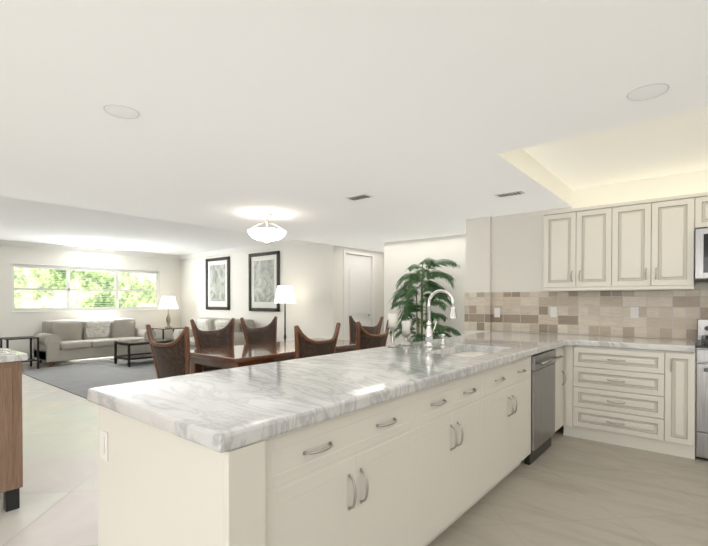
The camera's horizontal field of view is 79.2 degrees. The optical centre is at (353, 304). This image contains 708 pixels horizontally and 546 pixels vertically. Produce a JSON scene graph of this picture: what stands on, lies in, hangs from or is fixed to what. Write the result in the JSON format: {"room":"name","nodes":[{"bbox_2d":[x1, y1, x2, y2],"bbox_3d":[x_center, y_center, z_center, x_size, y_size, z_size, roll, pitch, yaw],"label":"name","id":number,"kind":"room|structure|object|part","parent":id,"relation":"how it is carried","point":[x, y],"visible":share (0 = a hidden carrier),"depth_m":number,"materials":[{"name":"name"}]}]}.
{"room":"open-plan kitchen","nodes":[
{"label":"open-plan kitchen","id":0,"kind":"room"},
{"bbox_2d":[0,245,180,357],"bbox_3d":[-7.720,-0.022,7.701,0.150,2.490,9.860,0,1,39],"label":"wall","id":1,"kind":"structure","parent":0,"point":[30,323],"depth_m":9.48,"materials":[{"name":"white paint"}]},
{"bbox_2d":[22,358,43,363],"bbox_3d":[-7.695,1.174,7.616,0.012,0.100,9.740,0,1,39],"label":"baseboard","id":2,"kind":"structure","parent":1,"relation":"attached to","point":[29,362],"depth_m":8.82,"materials":[{"name":"white"}]},
{"bbox_2d":[11,264,160,312],"bbox_3d":[-5.969,-0.346,9.806,0.169,0.985,3.040,0,1,39],"label":"window","id":3,"kind":"structure","parent":1,"relation":"in","point":[116,292],"depth_m":9.58,"materials":[{"name":"white"}]},
{"bbox_2d":[15,266,156,308],"bbox_3d":[-5.934,-0.358,9.777,0.030,0.865,2.900,0,1,39],"label":"window blinds","id":4,"kind":"object","parent":3,"relation":"attached to","point":[41,268],"visible":0.98,"depth_m":9.61,"materials":[{"name":"white"}]},
{"bbox_2d":[0,240,178,258],"bbox_3d":[-7.665,-1.216,7.567,0.090,0.100,9.740,0,1,39],"label":"crown molding","id":5,"kind":"structure","parent":1,"relation":"attached to","point":[156,255],"depth_m":9.54,"materials":[{"name":"white wood"}]},
{"bbox_2d":[0,196,295,254],"bbox_3d":[-5.609,-1.284,5.949,5.620,0.070,9.860,0,1,39],"label":"ceiling","id":6,"kind":"structure","parent":0,"point":[24,220],"depth_m":7.38,"materials":[{"name":"white paint"}]},
{"bbox_2d":[180,243,337,341],"bbox_3d":[-2.466,-0.042,9.657,5.470,2.490,0.158,0,1,39],"label":"wall","id":7,"kind":"structure","parent":0,"point":[309,273],"depth_m":9.05,"materials":[{"name":"white paint"}]},
{"bbox_3d":[-3.267,-0.503,10.233,0.975,1.240,0.035,0,1,39],"label":"picture frame","id":8,"kind":"part","parent":7,"relation":"part of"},
{"bbox_2d":[179,240,315,258],"bbox_3d":[-2.486,-1.236,9.550,5.380,0.100,0.090,0,1,39],"label":"crown molding","id":9,"kind":"structure","parent":7,"relation":"attached to","point":[292,242],"depth_m":9.41,"materials":[{"name":"white"}]},
{"bbox_3d":[-1.926,-0.489,9.128,1.010,1.255,0.035,0,1,39],"label":"picture frame","id":10,"kind":"part","parent":7,"relation":"part of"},
{"bbox_2d":[0,356,707,545],"bbox_3d":[-1.659,1.313,3.717,14.590,0.100,11.640,0,1,39],"label":"floor","id":11,"kind":"structure","parent":0,"point":[562,490],"depth_m":2.87,"materials":[{"name":"tile"}]},
{"bbox_2d":[0,348,27,511],"bbox_3d":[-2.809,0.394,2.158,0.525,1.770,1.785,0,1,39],"label":"cabinet","id":12,"kind":"object","parent":11,"relation":"on","point":[11,456],"visible":1,"depth_m":2.64,"materials":[{"name":"brown wood"}]},
{"bbox_2d":[0,336,38,368],"bbox_3d":[-6.334,0.918,8.111,0.500,0.599,0.500,0,1,39],"label":"side table","id":13,"kind":"object","parent":11,"relation":"on","point":[30,359],"visible":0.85,"depth_m":8.10,"materials":[{"name":"grey metal"}]},
{"bbox_2d":[32,318,155,366],"bbox_3d":[-5.572,0.748,9.309,0.930,0.891,2.140,0,1,39],"label":"sofa","id":14,"kind":"object","parent":11,"relation":"on","point":[68,339],"visible":0.9,"depth_m":8.93,"materials":[{"name":"grey fabric"}]},
{"bbox_2d":[22,356,190,398],"bbox_3d":[-3.553,1.216,7.707,4.050,0.011,3.150,0,1,39],"label":"rug","id":15,"kind":"object","parent":11,"relation":"on","point":[80,380],"visible":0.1,"depth_m":7.45,"materials":[{"name":"grey carpet"}]},
{"bbox_2d":[114,338,175,366],"bbox_3d":[-4.275,0.968,8.896,0.656,0.459,1.066,0,1,39],"label":"coffee table","id":16,"kind":"object","parent":15,"relation":"on","point":[129,356],"visible":0.71,"depth_m":8.68,"materials":[{"name":"grey metal"}]},
{"bbox_2d":[173,318,253,349],"bbox_3d":[-3.062,0.748,9.398,1.990,0.891,0.930,0,1,39],"label":"loveseat","id":17,"kind":"object","parent":15,"relation":"on","point":[207,324],"visible":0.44,"depth_m":9.17,"materials":[{"name":"grey fabric"}]},
{"bbox_2d":[151,327,183,338],"bbox_3d":[-4.619,0.883,10.663,0.580,0.619,0.580,0,1,39],"label":"end table","id":18,"kind":"object","parent":11,"relation":"on","point":[163,328],"visible":0.38,"depth_m":10.44,"materials":[{"name":"grey metal"}]},
{"bbox_2d":[158,296,177,327],"bbox_3d":[-4.619,0.183,10.656,0.460,0.779,0.460,0,1,39],"label":"table lamp","id":19,"kind":"object","parent":18,"relation":"on","point":[168,302],"visible":1,"depth_m":10.52,"materials":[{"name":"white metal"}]},
{"bbox_2d":[146,324,189,378],"bbox_3d":[-1.561,0.722,4.123,0.629,1.074,0.674,0,1,39],"label":"chair","id":20,"kind":"object","parent":11,"relation":"on","point":[171,359],"visible":0.31,"depth_m":3.85,"materials":[{"name":"brown wicker"}]},
{"bbox_2d":[97,408,290,545],"bbox_3d":[-0.657,0.848,1.587,0.953,0.873,0.196,0,1,39],"label":"peninsula end panel","id":21,"kind":"object","parent":11,"relation":"on","point":[155,489],"depth_m":1.41,"materials":[{"name":"white wood"}]},
{"bbox_2d":[100,430,107,460],"bbox_3d":[-1.028,0.577,1.757,0.072,0.116,0.010,0,1,39],"label":"switch plate","id":22,"kind":"object","parent":21,"relation":"attached to","point":[103,433],"depth_m":1.75,"materials":[{"name":"white plastic"}]},
{"bbox_2d":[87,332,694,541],"bbox_3d":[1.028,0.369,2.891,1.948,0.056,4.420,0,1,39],"label":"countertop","id":23,"kind":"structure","parent":21,"relation":"on","point":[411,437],"depth_m":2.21,"materials":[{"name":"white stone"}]},
{"bbox_2d":[387,313,397,346],"bbox_3d":[0.308,0.203,3.419,0.090,0.266,0.089,0,1,39],"label":"candlestick","id":24,"kind":"object","parent":23,"relation":"on","point":[392,317],"depth_m":3.40,"materials":[{"name":"white glass"}]},
{"bbox_2d":[401,321,411,345],"bbox_3d":[0.432,0.234,3.538,0.090,0.200,0.089,0,1,39],"label":"candlestick","id":25,"kind":"object","parent":23,"relation":"on","point":[406,333],"depth_m":3.51,"materials":[{"name":"white glass"}]},
{"bbox_2d":[423,289,456,347],"bbox_3d":[0.692,0.107,3.383,0.280,0.458,0.106,0,1,39],"label":"faucet","id":26,"kind":"object","parent":23,"relation":"on","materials":[{"name":"silver metal"}]},
{"bbox_2d":[439,334,446,343],"bbox_3d":[0.744,0.289,3.579,0.041,0.090,0.040,0,1,39],"label":"soap dispenser","id":27,"kind":"object","parent":23,"relation":"on","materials":[{"name":"silver metal"}]},
{"bbox_2d":[447,348,482,355],"bbox_3d":[0.868,0.498,3.213,0.405,0.232,0.775,0,1,39],"label":"sink","id":28,"kind":"object","parent":23,"relation":"in","point":[466,351],"depth_m":3.45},
{"bbox_2d":[525,349,560,464],"bbox_3d":[1.393,0.827,3.762,0.656,0.872,0.610,0,1,39],"label":"dishwasher","id":29,"kind":"object","parent":23,"relation":"in","point":[542,386],"depth_m":3.51,"materials":[{"name":"grey metal"}]},
{"bbox_2d":[190,318,234,371],"bbox_3d":[-1.594,0.711,5.264,0.646,1.074,0.633,0,1,39],"label":"chair","id":30,"kind":"object","parent":11,"relation":"on","point":[223,337],"visible":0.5,"depth_m":5.42,"materials":[{"name":"brown wicker"}]},
{"bbox_2d":[240,316,276,344],"bbox_3d":[-1.136,0.705,5.820,0.646,1.074,0.633,0,1,39],"label":"chair","id":31,"kind":"object","parent":11,"relation":"on","point":[267,333],"visible":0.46,"depth_m":6.01,"materials":[{"name":"brown wood"}]},
{"bbox_2d":[190,338,355,373],"bbox_3d":[-0.815,0.869,5.090,1.000,0.760,2.100,0,1,39],"label":"dining table","id":32,"kind":"object","parent":11,"relation":"on","point":[227,357],"visible":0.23,"depth_m":4.51,"materials":[{"name":"brown wood"}]},
{"bbox_2d":[274,286,294,340],"bbox_3d":[-1.320,0.427,8.198,0.400,1.579,0.400,0,1,39],"label":"floor lamp","id":33,"kind":"object","parent":11,"relation":"on","point":[284,294],"visible":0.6,"depth_m":8.06,"materials":[{"name":"grey metal"}]},
{"bbox_2d":[294,323,340,358],"bbox_3d":[-0.528,0.720,4.347,0.646,1.074,0.633,0,1,39],"label":"chair","id":34,"kind":"object","parent":11,"relation":"on","point":[305,346],"visible":0.4,"depth_m":4.07,"materials":[{"name":"brown wicker"}]},
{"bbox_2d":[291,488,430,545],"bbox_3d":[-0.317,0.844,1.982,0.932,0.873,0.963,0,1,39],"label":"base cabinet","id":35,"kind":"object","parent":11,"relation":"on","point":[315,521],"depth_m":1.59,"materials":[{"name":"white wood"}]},
{"bbox_2d":[349,316,383,340],"bbox_3d":[0.021,0.702,6.101,0.633,1.074,0.646,0,1,39],"label":"chair","id":36,"kind":"object","parent":11,"relation":"on","point":[375,330],"visible":0.25,"depth_m":6.35,"materials":[{"name":"brown wood"}]},
{"bbox_2d":[356,320,388,349],"bbox_3d":[0.051,0.713,5.049,0.646,1.074,0.633,0,1,39],"label":"chair","id":37,"kind":"object","parent":11,"relation":"on","point":[365,339],"visible":0.31,"depth_m":4.75,"materials":[{"name":"brown wicker"}]},
{"bbox_2d":[388,258,460,342],"bbox_3d":[1.044,0.263,6.539,1.367,1.942,0.562,0,1,39],"label":"plant","id":38,"kind":"object","parent":11,"relation":"on","point":[413,278],"visible":0.62,"depth_m":6.47,"materials":[{"name":"green plant"}]},
{"bbox_2d":[675,352,698,458],"bbox_3d":[2.570,0.823,4.028,1.010,0.873,0.727,0,1,39],"label":"base cabinet","id":39,"kind":"object","parent":11,"relation":"on","point":[688,444],"depth_m":3.50,"materials":[{"name":"white wood"}]},
{"bbox_2d":[695,348,707,459],"bbox_3d":[3.254,0.808,3.502,0.812,0.914,0.649,0,1,39],"label":"oven","id":40,"kind":"object","parent":11,"relation":"on","point":[703,352],"depth_m":3.46,"materials":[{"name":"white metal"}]},
{"bbox_2d":[695,340,707,347],"bbox_3d":[3.277,0.341,3.483,0.760,0.020,0.642,0,1,39],"label":"countertop","id":41,"kind":"structure","parent":40,"relation":"on","point":[699,343],"depth_m":3.49,"materials":[{"name":"grey stone"}]},
{"bbox_2d":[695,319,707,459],"bbox_3d":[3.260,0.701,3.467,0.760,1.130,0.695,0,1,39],"label":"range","id":42,"kind":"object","parent":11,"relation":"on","point":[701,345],"depth_m":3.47,"materials":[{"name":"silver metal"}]},
{"bbox_2d":[0,0,707,252],"bbox_3d":[0.463,-1.154,1.942,8.850,0.230,11.400,0,1,39],"label":"ceiling","id":43,"kind":"structure","parent":0,"point":[300,119],"depth_m":2.18,"materials":[{"name":"white paint"}]},
{"bbox_2d":[103,104,139,118],"bbox_3d":[-1.252,-1.039,2.308,0.176,0.006,0.176,0,1,39],"label":"ceiling speaker","id":44,"kind":"object","parent":43,"relation":"attached to","point":[120,111],"visible":1,"depth_m":2.30,"materials":[{"name":"white plastic"}]},
{"bbox_2d":[247,213,285,244],"bbox_3d":[-1.029,-0.887,5.048,0.452,0.366,0.462,0,1,39],"label":"ceiling light","id":45,"kind":"object","parent":43,"relation":"hanging from","point":[266,235],"visible":1,"depth_m":4.93,"materials":[{"name":"white glass"}]},
{"bbox_2d":[345,194,372,200],"bbox_3d":[0.049,-1.056,4.216,0.250,0.010,0.136,0,1,39],"label":"ceiling vent","id":46,"kind":"object","parent":43,"relation":"in","point":[359,197],"visible":1,"depth_m":4.19,"materials":[{"name":"white metal"}]},
{"bbox_2d":[494,190,524,197],"bbox_3d":[1.483,-1.055,4.084,0.250,0.010,0.136,0,1,39],"label":"ceiling vent","id":47,"kind":"object","parent":43,"relation":"in","point":[512,193],"visible":1,"depth_m":4.07,"materials":[{"name":"white metal"}]},
{"bbox_2d":[626,83,669,100],"bbox_3d":[1.433,-1.037,2.090,0.176,0.006,0.176,0,1,39],"label":"ceiling speaker","id":48,"kind":"object","parent":43,"relation":"attached to","point":[648,91],"visible":1,"depth_m":2.08,"materials":[{"name":"white plastic"}]},
{"bbox_2d":[338,246,383,339],"bbox_3d":[0.144,-0.031,8.606,0.135,2.490,1.540,0,1,39],"label":"wall","id":49,"kind":"structure","parent":0,"point":[377,285],"depth_m":8.80,"materials":[{"name":"white paint"}]},
{"bbox_2d":[346,254,370,339],"bbox_3d":[0.090,0.113,8.497,0.103,2.188,0.832,0,1,39],"label":"hall door","id":50,"kind":"structure","parent":49,"relation":"in","point":[358,287],"depth_m":8.49,"materials":[{"name":"white wood"}]},
{"bbox_2d":[384,234,465,345],"bbox_3d":[1.410,-0.014,6.915,2.180,2.490,0.120,0,1,39],"label":"wall","id":51,"kind":"structure","parent":0,"point":[400,257],"depth_m":7.00,"materials":[{"name":"white paint"}]},
{"bbox_2d":[465,216,491,334],"bbox_3d":[1.540,0.082,5.305,0.310,2.330,0.060,0,1,39],"label":"wall","id":52,"kind":"structure","parent":0,"point":[479,254],"depth_m":5.26,"materials":[{"name":"white paint"}]},
{"bbox_2d":[491,207,707,340],"bbox_3d":[3.793,-0.010,3.564,6.000,2.550,0.120,0,1,39],"label":"wall","id":53,"kind":"structure","parent":0,"point":[518,252],"depth_m":5.00,"materials":[{"name":"white paint"}]},
{"bbox_2d":[543,203,618,287],"bbox_3d":[2.363,-0.575,4.425,0.677,0.795,0.340,0,1,39],"label":"upper cabinet","id":54,"kind":"object","parent":53,"relation":"attached to","point":[581,245],"depth_m":4.28,"materials":[{"name":"white wood"}]},
{"bbox_2d":[464,290,707,339],"bbox_3d":[3.027,0.095,4.074,4.189,0.468,0.069,0,1,39],"label":"backsplash","id":55,"kind":"structure","parent":53,"relation":"attached to","point":[670,314],"depth_m":4.52,"materials":[{"name":"tile"}]},
{"bbox_2d":[494,308,499,316],"bbox_3d":[1.728,0.093,5.171,0.072,0.116,0.009,0,1,39],"label":"outlet plate","id":56,"kind":"object","parent":55,"relation":"attached to","point":[496,310],"depth_m":5.17,"materials":[{"name":"white plastic"}]},
{"bbox_2d":[550,307,556,316],"bbox_3d":[2.222,0.081,4.764,0.072,0.116,0.009,0,1,39],"label":"outlet plate","id":57,"kind":"object","parent":55,"relation":"attached to","point":[553,310],"depth_m":4.76,"materials":[{"name":"white plastic"}]},
{"bbox_2d":[630,307,638,318],"bbox_3d":[2.806,0.080,4.283,0.072,0.116,0.009,0,1,39],"label":"outlet plate","id":58,"kind":"object","parent":55,"relation":"attached to","point":[634,311],"depth_m":4.28,"materials":[{"name":"white plastic"}]},
{"bbox_2d":[619,193,698,287],"bbox_3d":[2.805,-0.571,4.061,0.675,0.795,0.340,0,1,39],"label":"upper cabinet","id":59,"kind":"object","parent":53,"relation":"attached to","point":[655,234],"depth_m":3.89,"materials":[{"name":"white wood"}]},
{"bbox_2d":[691,220,707,283],"bbox_3d":[3.350,-0.450,3.580,0.772,0.518,0.392,0,1,39],"label":"upper cabinet","id":60,"kind":"object","parent":53,"relation":"attached to","point":[699,238],"depth_m":3.66,"materials":[{"name":"white wood"}]},
{"bbox_2d":[695,228,707,283],"bbox_3d":[3.336,-0.421,3.564,0.772,0.459,0.433,0,1,39],"label":"microwave","id":61,"kind":"object","parent":60,"relation":"in","point":[701,234],"depth_m":3.65,"materials":[{"name":"silver metal"}]},
{"bbox_2d":[699,192,707,219],"bbox_3d":[3.233,-0.814,3.705,0.436,0.302,0.340,0,1,39],"label":"upper cabinet","id":62,"kind":"object","parent":53,"relation":"attached to","point":[703,197],"depth_m":3.68,"materials":[{"name":"white wood"}]},
{"bbox_2d":[497,107,707,208],"bbox_3d":[2.941,-1.097,2.771,3.280,0.360,2.170,0,1,39],"label":"ceiling","id":63,"kind":"structure","parent":0,"point":[664,156],"depth_m":3.67,"materials":[{"name":"white paint"}]},
{"label":"outside","id":64,"kind":"structure","parent":0,"visible":0},
{"bbox_2d":[14,266,155,308],"bbox_3d":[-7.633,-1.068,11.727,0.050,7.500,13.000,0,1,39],"label":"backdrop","id":65,"kind":"structure","parent":64,"point":[28,298],"depth_m":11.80,"materials":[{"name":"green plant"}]}
]}

